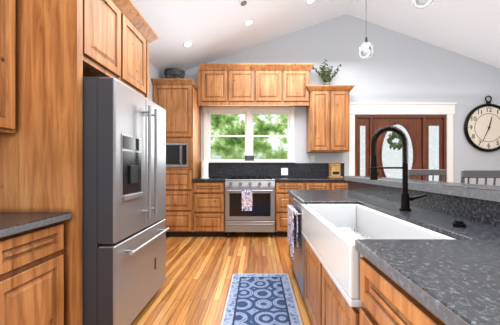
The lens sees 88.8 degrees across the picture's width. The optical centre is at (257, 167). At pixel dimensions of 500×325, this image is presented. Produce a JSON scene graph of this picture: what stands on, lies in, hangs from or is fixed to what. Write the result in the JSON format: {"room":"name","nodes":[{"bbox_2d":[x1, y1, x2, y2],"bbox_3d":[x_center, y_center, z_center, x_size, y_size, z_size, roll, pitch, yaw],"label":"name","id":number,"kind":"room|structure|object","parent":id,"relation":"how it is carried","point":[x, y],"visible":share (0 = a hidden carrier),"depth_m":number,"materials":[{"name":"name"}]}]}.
{"room":"kitchen","nodes":[
{"label":"kitchen","id":0,"kind":"room"},
{"bbox_2d":[149,62,164,101],"bbox_3d":[-1.860,-0.295,0.950,0.120,2.970,8.300,0,0,0],"label":"wall","id":1,"kind":"structure","parent":0,"point":[153,72],"depth_m":4.31,"materials":[{"name":"grey paint"}]},
{"bbox_2d":[0,0,15,132],"bbox_3d":[-1.623,-0.740,1.204,0.346,1.060,0.688,0,0,0],"label":"upper cabinet","id":2,"kind":"object","parent":1,"relation":"attached to","point":[7,66],"visible":1,"depth_m":1.47,"materials":[{"name":"brown wood"}]},
{"bbox_2d":[130,232,312,324],"bbox_3d":[1.720,1.240,0.950,7.280,0.100,8.300,0,0,0],"label":"floor","id":3,"kind":"structure","parent":0,"point":[195,286],"depth_m":2.90,"materials":[{"name":"brown wood"}]},
{"bbox_2d":[0,220,64,324],"bbox_3d":[-1.478,0.751,1.319,0.636,0.878,0.458,0,0,0],"label":"base cabinet","id":4,"kind":"object","parent":3,"relation":"on","point":[31,268],"depth_m":1.32,"materials":[{"name":"brown wood"}]},
{"bbox_2d":[0,212,71,239],"bbox_3d":[-1.463,0.290,0.454,0.666,0.040,2.188,0,0,0],"label":"countertop","id":5,"kind":"structure","parent":4,"relation":"on","point":[11,223],"depth_m":1.35,"materials":[{"name":"grey stone"}]},
{"bbox_2d":[0,0,158,324],"bbox_3d":[-1.415,-0.089,2.103,0.761,2.558,1.107,0,0,0],"label":"surround","id":6,"kind":"object","parent":3,"relation":"on","point":[64,48],"visible":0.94,"depth_m":1.55,"materials":[{"name":"brown wood"}]},
{"bbox_2d":[83,77,168,324],"bbox_3d":[-1.279,0.304,2.062,0.882,1.772,0.904,0,0,0],"label":"refrigerator","id":7,"kind":"object","parent":3,"relation":"on","point":[125,229],"visible":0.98,"depth_m":1.69,"materials":[{"name":"grey metal"}]},
{"bbox_2d":[151,78,200,236],"bbox_3d":[-1.453,-0.157,4.628,0.686,2.693,0.696,0,0,0],"label":"tall cabinet","id":8,"kind":"object","parent":3,"relation":"on","point":[175,99],"visible":0.79,"depth_m":4.33,"materials":[{"name":"brown wood"}]},
{"bbox_2d":[164,68,184,77],"bbox_3d":[-1.520,-1.639,4.660,0.368,0.270,0.320,0,0,0],"label":"basket","id":9,"kind":"object","parent":8,"relation":"on","point":[173,73],"visible":0.46,"depth_m":4.53,"materials":[{"name":"grey wicker"}]},
{"bbox_2d":[193,179,226,236],"bbox_3d":[-0.833,0.712,4.652,0.549,0.956,0.646,0,0,0],"label":"base cabinet","id":10,"kind":"object","parent":3,"relation":"on","point":[209,207],"depth_m":4.33,"materials":[{"name":"brown wood"}]},
{"bbox_2d":[200,159,208,177],"bbox_3d":[-0.990,0.010,4.740,0.170,0.358,0.170,0,0,0],"label":"paper towel holder","id":11,"kind":"object","parent":10,"relation":"on","point":[204,169],"visible":0.98,"depth_m":4.68,"materials":[{"name":"white paper"}]},
{"bbox_2d":[225,176,274,237],"bbox_3d":[-0.135,0.675,4.593,0.844,1.030,0.713,0,0,0],"label":"range","id":12,"kind":"object","parent":3,"relation":"on","point":[260,217],"visible":1,"depth_m":4.30,"materials":[{"name":"silver metal"}]},
{"bbox_2d":[242,189,251,210],"bbox_3d":[-0.182,0.534,4.250,0.175,0.352,0.044,0,0,0],"label":"oven towel","id":13,"kind":"object","parent":12,"relation":"hanging from","point":[246,199],"visible":0.95,"depth_m":4.23,"materials":[{"name":"fabric"}]},
{"bbox_2d":[221,274,301,324],"bbox_3d":[0.028,1.185,1.650,0.615,0.008,2.400,0,0,0],"label":"rug","id":14,"kind":"object","parent":3,"relation":"on","point":[260,299],"visible":1,"depth_m":2.26,"materials":[{"name":"blue fabric"}]},
{"bbox_2d":[274,179,304,236],"bbox_3d":[0.544,0.712,4.652,0.511,0.956,0.646,0,0,0],"label":"base cabinet","id":15,"kind":"object","parent":3,"relation":"on","point":[282,186],"depth_m":4.33,"materials":[{"name":"brown wood"}]},
{"bbox_2d":[305,179,332,189],"bbox_3d":[1.015,0.712,4.652,0.430,0.956,0.646,0,0,0],"label":"base cabinet","id":16,"kind":"object","parent":3,"relation":"on","point":[310,184],"depth_m":4.33,"materials":[{"name":"brown wood"}]},
{"bbox_2d":[333,179,347,189],"bbox_3d":[1.445,0.712,4.652,0.430,0.956,0.646,0,0,0],"label":"base cabinet","id":17,"kind":"object","parent":3,"relation":"on","point":[338,184],"depth_m":4.33,"materials":[{"name":"brown wood"}]},
{"bbox_2d":[328,162,342,177],"bbox_3d":[1.470,0.040,4.855,0.260,0.299,0.130,0,0,0],"label":"cutting boards","id":18,"kind":"object","parent":17,"relation":"on","point":[334,169],"visible":1,"depth_m":4.81,"materials":[{"name":"brown wood"}]},
{"bbox_2d":[288,180,499,324],"bbox_3d":[0.847,0.675,1.262,0.957,1.029,3.805,0,0,0],"label":"kitchen island","id":19,"kind":"object","parent":3,"relation":"on","point":[455,280],"depth_m":0.87,"materials":[{"name":"grey stone"}]},
{"bbox_2d":[293,198,304,298],"bbox_3d":[0.629,0.701,2.415,0.632,0.772,0.600,0,0,0],"label":"dishwasher","id":20,"kind":"object","parent":19,"relation":"in","point":[299,264],"visible":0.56,"depth_m":2.25,"materials":[{"name":"silver metal"}]},
{"bbox_2d":[288,205,292,241],"bbox_3d":[0.325,0.560,2.525,0.044,0.360,0.180,0,0,0],"label":"dish towel","id":21,"kind":"object","parent":20,"relation":"hanging from","point":[288,205],"depth_m":2.53,"materials":[{"name":"fabric"}]},
{"bbox_2d":[289,207,297,259],"bbox_3d":[0.325,0.590,2.315,0.044,0.420,0.200,0,0,0],"label":"dish towel","id":22,"kind":"object","parent":20,"relation":"hanging from","point":[292,229],"depth_m":2.31,"materials":[{"name":"fabric"}]},
{"bbox_2d":[302,204,453,306],"bbox_3d":[0.584,0.412,1.520,0.463,0.245,1.090,0,0,0],"label":"farmhouse sink","id":23,"kind":"object","parent":19,"relation":"in","point":[331,233],"visible":0.5,"depth_m":1.43,"materials":[{"name":"white glazed fireclay"}]},
{"bbox_2d":[369,126,426,210],"bbox_3d":[0.885,0.000,1.620,0.354,0.539,0.068,0,0,0],"label":"faucet","id":24,"kind":"object","parent":19,"relation":"on","point":[406,198],"visible":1,"depth_m":1.61,"materials":[{"name":"black metal"}]},
{"bbox_2d":[344,176,499,199],"bbox_3d":[1.210,0.129,1.275,0.240,0.062,3.870,0,0,0],"label":"island countertop","id":25,"kind":"structure","parent":19,"relation":"on","point":[486,192],"depth_m":1.51,"materials":[{"name":"grey stone"}]},
{"bbox_2d":[452,220,465,226],"bbox_3d":[0.930,0.257,1.180,0.052,0.025,0.052,0,0,0],"label":"switch","id":26,"kind":"object","parent":19,"relation":"on","point":[457,223],"visible":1,"depth_m":1.17,"materials":[{"name":"black plastic"}]},
{"bbox_2d":[408,169,445,181],"bbox_3d":[1.830,0.603,3.000,0.488,1.176,0.508,0,0,0],"label":"bar stool","id":27,"kind":"object","parent":3,"relation":"on","point":[427,172],"visible":0.21,"depth_m":2.75,"materials":[{"name":"grey metal"}]},
{"bbox_2d":[460,170,499,185],"bbox_3d":[1.830,0.603,2.280,0.488,1.176,0.508,0,0,0],"label":"bar stool","id":28,"kind":"object","parent":3,"relation":"on","point":[478,174],"visible":0.23,"depth_m":2.03,"materials":[{"name":"grey metal"}]},
{"bbox_2d":[131,0,499,76],"bbox_3d":[1.720,-2.414,0.950,7.280,1.393,8.300,0,0,0],"label":"ceiling","id":29,"kind":"structure","parent":0,"point":[212,30],"depth_m":4.29,"materials":[{"name":"white paint"}]},
{"bbox_2d":[183,41,192,46],"bbox_3d":[-1.128,-1.992,4.100,0.145,0.061,0.150,0,0,-6],"label":"recessed light","id":30,"kind":"object","parent":29,"relation":"in","point":[188,43],"depth_m":4.08,"materials":[{"name":"white"}]},
{"bbox_2d":[239,0,247,5],"bbox_3d":[-0.205,-2.309,3.550,0.133,0.073,0.130,0,0,0],"label":"smoke detector","id":31,"kind":"object","parent":29,"relation":"attached to","point":[243,2],"visible":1,"depth_m":3.53,"materials":[{"name":"white plastic"}]},
{"bbox_2d":[244,19,252,25],"bbox_3d":[-0.148,-2.340,4.100,0.145,0.062,0.150,0,0,-6],"label":"recessed light","id":32,"kind":"object","parent":29,"relation":"in","point":[248,22],"depth_m":4.09,"materials":[{"name":"white"}]},
{"bbox_2d":[358,37,373,58],"bbox_3d":[1.450,-2.202,3.420,0.200,1.464,0.200,0,0,0],"label":"pendant light","id":33,"kind":"object","parent":29,"relation":"hanging from","point":[366,50],"visible":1,"depth_m":3.40,"materials":[{"name":"clear glass"}]},
{"bbox_2d":[412,0,434,8],"bbox_3d":[1.500,-2.201,2.300,0.200,1.502,0.200,0,0,0],"label":"pendant light","id":34,"kind":"object","parent":29,"relation":"hanging from","point":[427,3],"visible":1,"depth_m":2.31,"materials":[{"name":"clear glass"}]},
{"bbox_2d":[184,14,499,185],"bbox_3d":[1.710,-0.910,5.040,7.020,4.200,0.120,0,0,0],"label":"wall","id":35,"kind":"structure","parent":0,"point":[397,67],"depth_m":4.98,"materials":[{"name":"grey paint"}]},
{"bbox_2d":[197,68,228,106],"bbox_3d":[-0.829,-1.495,4.805,0.559,0.590,0.341,0,0,0],"label":"upper cabinet","id":36,"kind":"object","parent":35,"relation":"attached to","point":[212,83],"depth_m":4.64,"materials":[{"name":"brown wood"}]},
{"bbox_2d":[229,68,256,105],"bbox_3d":[-0.302,-1.495,4.805,0.495,0.590,0.341,0,0,0],"label":"upper cabinet","id":37,"kind":"object","parent":35,"relation":"attached to","point":[242,81],"depth_m":4.64,"materials":[{"name":"brown wood"}]},
{"bbox_2d":[202,106,295,162],"bbox_3d":[-0.175,-0.655,4.997,1.800,1.100,0.185,0,0,0],"label":"window","id":38,"kind":"structure","parent":35,"relation":"in","point":[248,111],"depth_m":4.98,"materials":[{"name":"white wood"}]},
{"bbox_2d":[245,156,253,160],"bbox_3d":[-0.165,-0.191,4.931,0.170,0.099,0.027,0,0,0],"label":"sign","id":39,"kind":"object","parent":38,"relation":"on","point":[249,158],"visible":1,"depth_m":4.92,"materials":[{"name":"black"}]},
{"bbox_2d":[257,68,284,105],"bbox_3d":[0.194,-1.495,4.805,0.495,0.590,0.341,0,0,0],"label":"upper cabinet","id":40,"kind":"object","parent":35,"relation":"attached to","point":[270,81],"depth_m":4.64,"materials":[{"name":"brown wood"}]},
{"bbox_2d":[201,163,343,178],"bbox_3d":[0.286,0.047,4.966,2.788,0.284,0.022,0,0,0],"label":"backsplash","id":41,"kind":"structure","parent":35,"relation":"attached to","point":[215,170],"depth_m":4.95,"materials":[{"name":"black stone"}]},
{"bbox_2d":[281,168,287,174],"bbox_3d":[0.515,0.070,4.950,0.130,0.140,0.008,0,0,0],"label":"electrical outlet","id":42,"kind":"object","parent":35,"relation":"attached to","point":[284,171],"depth_m":4.95,"materials":[{"name":"white plastic"}]},
{"bbox_2d":[281,68,308,106],"bbox_3d":[0.691,-1.495,4.805,0.499,0.590,0.341,0,0,0],"label":"upper cabinet","id":43,"kind":"object","parent":35,"relation":"attached to","point":[296,79],"depth_m":4.64,"materials":[{"name":"brown wood"}]},
{"bbox_2d":[305,88,332,151],"bbox_3d":[1.124,-0.855,4.793,0.358,1.110,0.366,0,0,0],"label":"upper cabinet","id":44,"kind":"object","parent":35,"relation":"attached to","point":[327,118],"depth_m":4.61,"materials":[{"name":"brown wood"}]},
{"bbox_2d":[312,59,340,84],"bbox_3d":[1.274,-1.736,4.795,0.556,0.504,0.307,0,0,0],"label":"greenery","id":45,"kind":"object","parent":44,"relation":"on","point":[325,78],"visible":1,"depth_m":4.76,"materials":[{"name":"green plant"}]},
{"bbox_2d":[333,88,348,151],"bbox_3d":[1.482,-0.855,4.793,0.357,1.110,0.366,0,0,0],"label":"upper cabinet","id":46,"kind":"object","parent":35,"relation":"attached to","point":[340,95],"depth_m":4.61,"materials":[{"name":"brown wood"}]},
{"bbox_2d":[355,115,445,181],"bbox_3d":[2.785,0.079,5.025,1.794,2.222,0.130,0,0,0],"label":"entry door","id":47,"kind":"structure","parent":35,"relation":"in","point":[426,137],"depth_m":5.01,"materials":[{"name":"brown wood"}]},
{"bbox_2d":[387,125,406,149],"bbox_3d":[2.678,-0.626,4.944,0.389,0.570,0.081,0,0,0],"label":"wreath","id":48,"kind":"object","parent":47,"relation":"hanging from","point":[393,136],"visible":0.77,"depth_m":4.92,"materials":[{"name":"green plant"}]},
{"bbox_2d":[349,102,456,181],"bbox_3d":[2.785,-0.040,4.960,2.130,2.460,0.040,0,0,0],"label":"door frame","id":49,"kind":"structure","parent":35,"relation":"attached to","point":[448,108],"depth_m":4.95,"materials":[{"name":"white wood"}]},
{"bbox_2d":[464,96,499,151],"bbox_3d":[4.470,-0.858,4.946,0.940,1.096,0.070,0,0,0],"label":"wall clock","id":50,"kind":"object","parent":35,"relation":"attached to","point":[482,127],"visible":1,"depth_m":4.94,"materials":[{"name":"beige"}]},
{"label":"outside","id":51,"kind":"structure","parent":0,"visible":0},
{"bbox_2d":[211,114,287,158],"bbox_3d":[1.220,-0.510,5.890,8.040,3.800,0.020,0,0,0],"label":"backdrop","id":52,"kind":"structure","parent":51,"point":[263,147],"depth_m":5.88,"materials":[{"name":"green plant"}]}
]}

